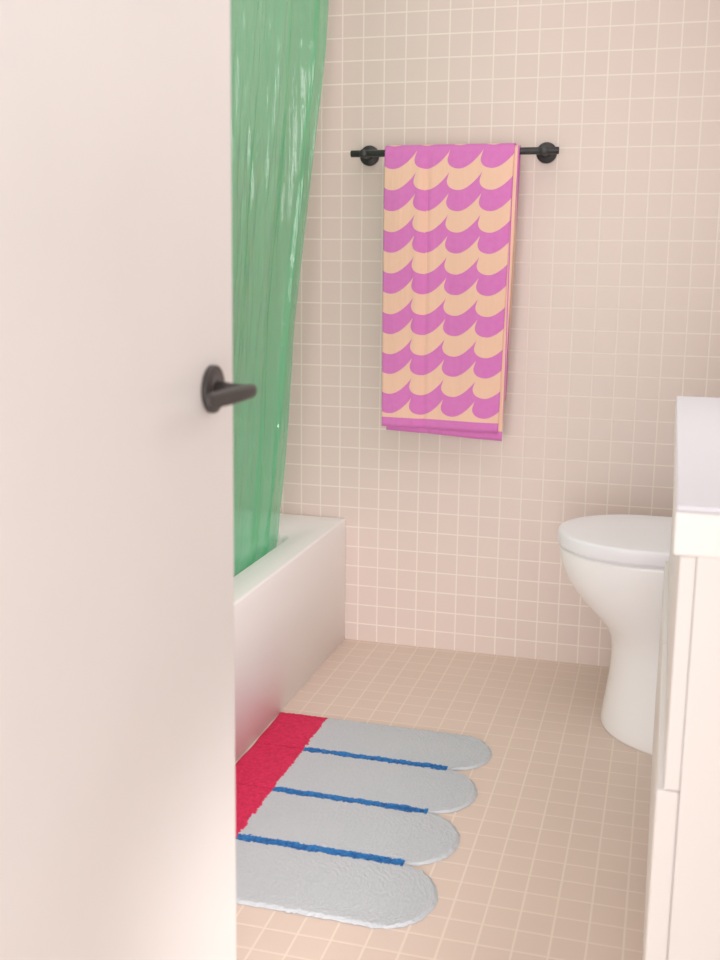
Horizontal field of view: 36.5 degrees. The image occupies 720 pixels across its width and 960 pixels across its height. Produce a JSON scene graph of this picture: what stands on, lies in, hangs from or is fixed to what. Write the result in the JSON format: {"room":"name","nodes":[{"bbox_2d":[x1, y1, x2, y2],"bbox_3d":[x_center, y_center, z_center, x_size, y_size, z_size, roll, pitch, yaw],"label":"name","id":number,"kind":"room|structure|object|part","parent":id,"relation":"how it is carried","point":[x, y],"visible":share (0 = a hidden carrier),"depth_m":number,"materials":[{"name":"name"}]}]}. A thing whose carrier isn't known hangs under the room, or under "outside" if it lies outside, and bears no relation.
{"room":"bathroom","nodes":[
{"label":"bathroom","id":0,"kind":"room"},
{"bbox_2d":[235,639,651,959],"bbox_3d":[0.117,1.058,1.088,3.420,0.100,4.923,4,12,15],"label":"floor","id":1,"kind":"structure","parent":0,"point":[549,862],"depth_m":2.40,"materials":[{"name":"beige tile"}]},
{"bbox_2d":[234,513,345,762],"bbox_3d":[-0.628,0.439,2.854,0.765,0.402,1.564,4,12,15],"label":"bathtub","id":2,"kind":"object","parent":1,"relation":"on","point":[289,604],"visible":0.21,"depth_m":2.97,"materials":[{"name":"white ceramic"}]},
{"bbox_2d":[235,712,491,928],"bbox_3d":[-0.049,0.725,2.460,0.594,0.007,0.872,4,12,15],"label":"bath mat","id":3,"kind":"object","parent":1,"relation":"on","point":[334,817],"visible":0.91,"depth_m":2.39,"materials":[{"name":"white fabric"}]},
{"bbox_2d":[558,514,671,755],"bbox_3d":[0.868,0.243,2.796,0.719,0.840,0.456,4,12,15],"label":"toilet","id":4,"kind":"object","parent":1,"relation":"on","point":[615,563],"visible":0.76,"depth_m":2.73,"materials":[{"name":"white ceramic"}]},
{"bbox_3d":[0.746,0.152,2.813,0.463,0.038,0.406,4,12,15],"label":"lid","id":5,"kind":"part","parent":4,"relation":"part of","materials":[{"name":"white plastic"}]},
{"bbox_3d":[0.746,0.174,2.818,0.443,0.004,0.390,4,12,15],"label":"seat","id":6,"kind":"part","parent":4,"relation":"part of","materials":[{"name":"white plastic"}]},
{"bbox_2d":[642,496,719,959],"bbox_3d":[0.750,0.416,1.897,0.449,0.852,1.145,4,12,15],"label":"vanity","id":7,"kind":"object","parent":1,"relation":"on","point":[682,915],"visible":0.81,"depth_m":1.39,"materials":[{"name":"white paint"}]},
{"bbox_3d":[0.625,0.445,2.243,0.028,0.426,0.570,4,12,15],"label":"drawer","id":8,"kind":"part","parent":7,"relation":"part of","materials":[{"name":"white paint"}]},
{"bbox_3d":[0.469,0.552,1.702,0.028,0.426,0.571,4,12,15],"label":"drawer","id":9,"kind":"part","parent":7,"relation":"part of","materials":[{"name":"white paint"}]},
{"bbox_3d":[0.633,0.084,2.169,0.019,0.308,0.570,4,12,15],"label":"drawer","id":10,"kind":"part","parent":7,"relation":"part of","materials":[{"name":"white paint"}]},
{"bbox_3d":[0.477,0.191,1.628,0.019,0.308,0.571,4,12,15],"label":"drawer","id":11,"kind":"part","parent":7,"relation":"part of","materials":[{"name":"white paint"}]},
{"bbox_2d":[673,396,719,558],"bbox_3d":[0.755,-0.033,1.807,0.450,0.062,1.161,4,12,15],"label":"countertop","id":12,"kind":"structure","parent":7,"relation":"on","point":[696,503],"depth_m":1.49,"materials":[{"name":"white stone"}]},
{"bbox_2d":[280,0,719,666],"bbox_3d":[0.293,-0.661,3.253,2.390,2.420,0.100,4,12,15],"label":"wall","id":13,"kind":"structure","parent":0,"point":[451,542],"depth_m":3.17,"materials":[{"name":"tile"}]},
{"bbox_2d":[350,142,558,165],"bbox_3d":[0.269,-0.932,3.110,0.597,0.058,0.081,4,12,15],"label":"towel rail","id":14,"kind":"object","parent":13,"relation":"attached to","point":[546,153],"visible":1,"depth_m":3.08,"materials":[{"name":"black metal"}]},
{"bbox_2d":[382,143,520,440],"bbox_3d":[0.256,-0.538,3.155,0.383,0.836,0.067,4,12,15],"label":"towel","id":15,"kind":"object","parent":14,"relation":"hanging from","point":[450,217],"visible":1,"depth_m":3.13,"materials":[{"name":"multicoloured fabric"}]},
{"bbox_3d":[-0.446,-0.119,0.519,2.290,2.420,0.120,4,12,15],"label":"wall","id":16,"kind":"structure","parent":0,"visible":0},
{"bbox_2d":[0,0,256,959],"bbox_3d":[-0.250,-0.012,0.953,0.094,2.027,0.762,4,12,15],"label":"door","id":17,"kind":"structure","parent":16,"relation":"in","point":[118,392],"depth_m":1.04,"materials":[{"name":"white paint"}]},
{"bbox_3d":[-0.154,-0.093,1.192,0.048,0.021,0.114,4,12,15],"label":"lever","id":18,"kind":"part","parent":17,"relation":"part of","materials":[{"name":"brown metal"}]},
{"bbox_3d":[-0.252,-1.419,2.377,0.060,0.060,1.567,4,12,15],"label":"curtain rod","id":19,"kind":"object","parent":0,"visible":0},
{"bbox_2d":[230,0,328,576],"bbox_3d":[-0.336,-0.483,2.589,0.172,1.880,1.360,4,12,15],"label":"shower curtain","id":20,"kind":"object","parent":19,"relation":"hanging from","point":[278,47],"visible":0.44,"depth_m":2.88,"materials":[{"name":"green plastic"}]}
]}

